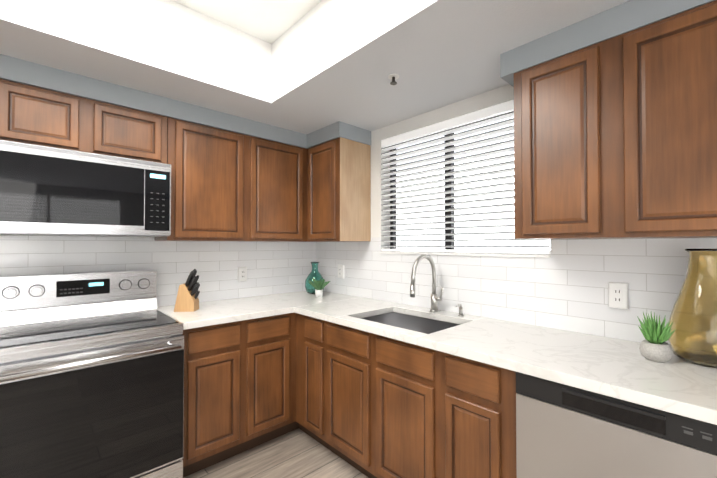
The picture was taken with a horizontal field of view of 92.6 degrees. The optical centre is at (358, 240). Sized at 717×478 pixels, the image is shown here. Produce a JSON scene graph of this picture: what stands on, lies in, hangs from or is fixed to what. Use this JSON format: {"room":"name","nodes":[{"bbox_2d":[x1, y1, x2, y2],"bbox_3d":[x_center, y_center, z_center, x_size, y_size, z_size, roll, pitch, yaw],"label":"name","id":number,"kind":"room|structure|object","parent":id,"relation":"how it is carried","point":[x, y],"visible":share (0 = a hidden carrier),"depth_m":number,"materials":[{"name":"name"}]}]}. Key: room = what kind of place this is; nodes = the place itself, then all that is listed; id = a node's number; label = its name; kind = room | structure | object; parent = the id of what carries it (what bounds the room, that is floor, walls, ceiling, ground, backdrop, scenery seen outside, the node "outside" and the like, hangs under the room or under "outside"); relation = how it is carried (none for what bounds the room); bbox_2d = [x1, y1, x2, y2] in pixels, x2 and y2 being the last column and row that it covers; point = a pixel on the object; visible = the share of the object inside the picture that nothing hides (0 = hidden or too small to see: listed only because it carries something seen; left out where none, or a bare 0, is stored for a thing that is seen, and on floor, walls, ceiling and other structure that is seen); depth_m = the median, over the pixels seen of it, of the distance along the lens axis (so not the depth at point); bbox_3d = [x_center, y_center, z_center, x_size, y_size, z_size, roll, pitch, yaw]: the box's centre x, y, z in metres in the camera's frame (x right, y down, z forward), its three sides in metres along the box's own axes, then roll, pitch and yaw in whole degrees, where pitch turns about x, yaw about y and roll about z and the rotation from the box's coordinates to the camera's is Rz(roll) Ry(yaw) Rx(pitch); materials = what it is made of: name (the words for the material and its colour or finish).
{"room":"kitchen","nodes":[
{"label":"kitchen","id":0,"kind":"room"},
{"bbox_2d":[0,0,416,94],"bbox_3d":[-0.979,-1.132,0.927,2.423,0.370,1.370,1,-1,-43],"label":"ceiling","id":1,"kind":"structure","parent":0,"point":[270,47],"depth_m":1.83,"materials":[{"name":"white paint"}]},
{"bbox_2d":[184,428,367,477],"bbox_3d":[-0.104,1.371,-0.007,4.340,0.060,5.540,1,-1,-43],"label":"floor","id":2,"kind":"structure","parent":0,"point":[298,453],"depth_m":2.10,"materials":[{"name":"brown wood"}]},
{"bbox_2d":[0,270,183,477],"bbox_3d":[-1.411,0.779,1.788,0.756,1.172,0.743,1,-1,-43],"label":"range","id":3,"kind":"object","parent":2,"relation":"on","point":[91,375],"visible":1,"depth_m":1.65,"materials":[{"name":"silver metal"}]},
{"bbox_2d":[182,322,248,477],"bbox_3d":[-1.055,0.934,2.232,0.359,0.874,0.626,1,-1,-43],"label":"base cabinet","id":4,"kind":"object","parent":2,"relation":"on","point":[216,358],"depth_m":2.02,"materials":[{"name":"brown wood"}]},
{"bbox_2d":[157,291,356,329],"bbox_3d":[-0.684,0.480,2.567,1.352,0.038,0.647,1,-1,-43],"label":"countertop","id":5,"kind":"structure","parent":4,"relation":"on","point":[217,313],"depth_m":2.30,"materials":[{"name":"white stone"}]},
{"bbox_2d":[174,269,199,311],"bbox_3d":[-1.110,0.320,2.231,0.145,0.272,0.086,0,-1,-5],"label":"knife block","id":6,"kind":"object","parent":5,"relation":"on","point":[187,299],"visible":1,"depth_m":2.19,"materials":[{"name":"brown wood"}]},
{"bbox_2d":[305,262,324,293],"bbox_3d":[-0.383,0.328,3.004,0.176,0.276,0.176,1,-1,-43],"label":"glass vase","id":7,"kind":"object","parent":5,"relation":"on","point":[315,274],"visible":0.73,"depth_m":2.96,"materials":[{"name":"teal glass"}]},
{"bbox_2d":[308,278,330,296],"bbox_3d":[-0.331,0.387,2.825,0.163,0.155,0.157,1,-1,-43],"label":"potted plant","id":8,"kind":"object","parent":5,"relation":"on","point":[318,286],"visible":1,"depth_m":2.80,"materials":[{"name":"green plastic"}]},
{"bbox_2d":[249,314,292,448],"bbox_3d":[-0.781,0.937,2.486,0.387,0.874,0.626,1,-1,-43],"label":"base cabinet","id":9,"kind":"object","parent":2,"relation":"on","point":[270,339],"depth_m":2.26,"materials":[{"name":"brown wood"}]},
{"bbox_2d":[301,314,392,457],"bbox_3d":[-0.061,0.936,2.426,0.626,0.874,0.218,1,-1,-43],"label":"base cabinet","id":10,"kind":"object","parent":2,"relation":"on","point":[370,388],"depth_m":2.04,"materials":[{"name":"brown wood"}]},
{"bbox_2d":[433,350,572,477],"bbox_3d":[0.694,0.925,1.613,0.626,0.874,0.343,1,-1,-43],"label":"base cabinet","id":11,"kind":"object","parent":2,"relation":"on","point":[474,404],"depth_m":1.41,"materials":[{"name":"brown wood"}]},
{"bbox_2d":[293,298,716,424],"bbox_3d":[1.009,0.463,1.263,0.647,0.038,3.568,1,-1,-43],"label":"countertop","id":12,"kind":"structure","parent":11,"relation":"on","point":[611,367],"depth_m":1.35,"materials":[{"name":"white stone"}]},
{"bbox_2d":[345,310,456,381],"bbox_3d":[0.288,0.574,2.006,0.446,0.188,0.616,1,-1,-43],"label":"sink","id":13,"kind":"object","parent":12,"relation":"in","point":[417,361],"depth_m":1.85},
{"bbox_2d":[410,254,462,313],"bbox_3d":[0.468,0.269,2.065,0.266,0.370,0.228,1,-1,-43],"label":"faucet","id":14,"kind":"object","parent":12,"relation":"on","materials":[{"name":"silver metal"}]},
{"bbox_2d":[637,313,675,361],"bbox_3d":[1.104,0.354,1.270,0.106,0.177,0.109,1,-1,-43],"label":"succulent pot","id":15,"kind":"object","parent":12,"relation":"on","point":[655,346],"visible":1,"depth_m":1.25,"materials":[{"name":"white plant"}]},
{"bbox_2d":[668,249,716,367],"bbox_3d":[1.268,0.237,1.249,0.213,0.412,0.213,1,-1,-43],"label":"glass vase","id":16,"kind":"object","parent":12,"relation":"on","point":[692,339],"visible":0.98,"depth_m":1.21,"materials":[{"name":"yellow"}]},
{"bbox_2d":[516,372,716,477],"bbox_3d":[1.006,0.921,1.244,0.618,0.872,0.605,1,-1,-43],"label":"dishwasher","id":17,"kind":"object","parent":2,"relation":"on","point":[564,431],"visible":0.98,"depth_m":1.07,"materials":[{"name":"silver metal"}]},
{"bbox_2d":[0,0,629,133],"bbox_3d":[-0.104,-0.934,0.024,4.340,0.050,5.540,1,-1,-43],"label":"ceiling","id":18,"kind":"structure","parent":0,"point":[434,54],"depth_m":1.73,"materials":[{"name":"white paint"}]},
{"bbox_2d":[0,54,370,148],"bbox_3d":[-1.618,-0.831,1.651,3.998,0.112,0.750,1,-1,-43],"label":"soffit bulkhead","id":19,"kind":"object","parent":18,"relation":"attached to","point":[13,69],"visible":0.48,"depth_m":2.08,"materials":[{"name":"grey paint"}]},
{"bbox_2d":[388,74,398,84],"bbox_3d":[0.189,-0.864,1.845,0.060,0.040,0.060,1,-1,-43],"label":"sprinkler","id":20,"kind":"object","parent":18,"relation":"attached to","point":[393,77],"visible":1,"depth_m":1.84,"materials":[{"name":"white metal"}]},
{"bbox_2d":[500,0,715,86],"bbox_3d":[1.800,-0.844,0.664,0.333,0.112,2.947,1,-1,-43],"label":"soffit bulkhead","id":21,"kind":"object","parent":18,"relation":"attached to","point":[625,17],"visible":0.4,"depth_m":1.36,"materials":[{"name":"grey paint"}]},
{"bbox_2d":[370,84,513,251],"bbox_3d":[1.423,-0.015,1.431,0.170,2.750,5.200,1,-1,-43],"label":"wall","id":22,"kind":"structure","parent":0,"point":[497,96],"depth_m":2.56,"materials":[{"name":"white paint"}]},
{"bbox_2d":[307,137,370,241],"bbox_3d":[-0.171,-0.375,2.775,0.336,0.766,0.424,1,-1,-43],"label":"upper cabinet","id":23,"kind":"object","parent":22,"relation":"attached to","point":[338,169],"depth_m":2.63,"materials":[{"name":"brown wood"}]},
{"bbox_2d":[380,116,550,257],"bbox_3d":[0.633,-0.345,2.260,0.166,0.882,1.204,1,-1,-43],"label":"window","id":24,"kind":"structure","parent":22,"relation":"in","point":[492,236],"depth_m":2.29,"materials":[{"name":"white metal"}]},
{"bbox_2d":[381,100,550,253],"bbox_3d":[0.601,-0.353,2.230,0.054,0.862,1.196,1,-1,-43],"label":"window blinds","id":25,"kind":"object","parent":24,"relation":"attached to","point":[505,110],"visible":0.73,"depth_m":2.19,"materials":[{"name":"white plastic"}]},
{"bbox_2d":[316,237,716,343],"bbox_3d":[1.361,0.217,1.367,0.004,0.516,5.196,1,-1,-43],"label":"tile backsplash","id":26,"kind":"structure","parent":22,"relation":"attached to","point":[564,287],"depth_m":1.78,"materials":[{"name":"white tile"}]},
{"bbox_2d":[338,265,343,277],"bbox_3d":[-0.155,0.271,2.978,0.023,0.116,0.072,1,-1,-43],"label":"outlet","id":27,"kind":"object","parent":26,"relation":"attached to","point":[340,271],"visible":0.96,"depth_m":2.96,"materials":[{"name":"white plastic"}]},
{"bbox_2d":[608,282,628,308],"bbox_3d":[1.174,0.249,1.548,0.023,0.116,0.072,1,-1,-43],"label":"outlet","id":28,"kind":"object","parent":26,"relation":"attached to","point":[618,294],"visible":1,"depth_m":1.54,"materials":[{"name":"white plastic"}]},
{"bbox_2d":[514,41,606,238],"bbox_3d":[0.958,-0.391,1.552,0.346,0.766,0.370,1,-1,-43],"label":"upper cabinet","id":29,"kind":"object","parent":22,"relation":"attached to","point":[560,145],"depth_m":1.43,"materials":[{"name":"brown wood"}]},
{"bbox_2d":[603,0,716,238],"bbox_3d":[1.236,-0.395,1.253,0.346,0.766,0.447,1,-1,-43],"label":"upper cabinet","id":30,"kind":"object","parent":22,"relation":"attached to","point":[615,137],"depth_m":1.19,"materials":[{"name":"brown wood"}]},
{"bbox_3d":[-1.931,-0.008,1.979,4.340,2.750,0.170,1,-1,-43],"label":"wall","id":31,"kind":"structure","parent":0,"visible":0},
{"bbox_2d":[0,79,91,152],"bbox_3d":[-1.712,-0.616,1.840,0.366,0.308,0.336,1,-1,-43],"label":"upper cabinet","id":32,"kind":"object","parent":31,"relation":"attached to","point":[29,114],"depth_m":1.73,"materials":[{"name":"brown wood"}]},
{"bbox_2d":[0,140,170,236],"bbox_3d":[-1.538,-0.242,1.939,0.756,0.430,0.422,1,-1,-43],"label":"microwave","id":33,"kind":"object","parent":32,"relation":"attached to","point":[47,191],"visible":1,"depth_m":1.76,"materials":[{"name":"silver metal"}]},
{"bbox_2d":[92,100,167,163],"bbox_3d":[-1.433,-0.613,2.099,0.394,0.308,0.336,1,-1,-43],"label":"upper cabinet","id":34,"kind":"object","parent":31,"relation":"attached to","point":[117,131],"depth_m":1.98,"materials":[{"name":"brown wood"}]},
{"bbox_2d":[0,235,315,306],"bbox_3d":[-1.872,0.225,1.912,4.000,0.516,0.004,1,-1,-43],"label":"tile backsplash","id":35,"kind":"structure","parent":31,"relation":"attached to","point":[278,267],"depth_m":2.44,"materials":[{"name":"white tile"}]},
{"bbox_2d":[238,267,246,281],"bbox_3d":[-0.936,0.273,2.762,0.072,0.116,0.023,1,-1,-43],"label":"electrical outlet","id":36,"kind":"object","parent":35,"relation":"attached to","point":[242,273],"visible":1,"depth_m":2.75,"materials":[{"name":"white plastic"}]},
{"bbox_2d":[155,117,251,240],"bbox_3d":[-1.099,-0.380,2.407,0.511,0.766,0.336,1,-1,-43],"label":"upper cabinet","id":37,"kind":"object","parent":31,"relation":"attached to","point":[229,186],"depth_m":2.28,"materials":[{"name":"brown wood"}]},
{"bbox_2d":[252,136,303,241],"bbox_3d":[-0.738,-0.375,2.742,0.475,0.766,0.336,1,-1,-43],"label":"upper cabinet","id":38,"kind":"object","parent":31,"relation":"attached to","point":[277,168],"depth_m":2.63,"materials":[{"name":"brown wood"}]},
{"bbox_2d":[304,148,314,241],"bbox_3d":[-0.429,-0.371,3.029,0.368,0.766,0.336,1,-1,-43],"label":"upper cabinet","id":39,"kind":"object","parent":31,"relation":"attached to","point":[305,150],"depth_m":2.82,"materials":[{"name":"brown wood"}]}
]}

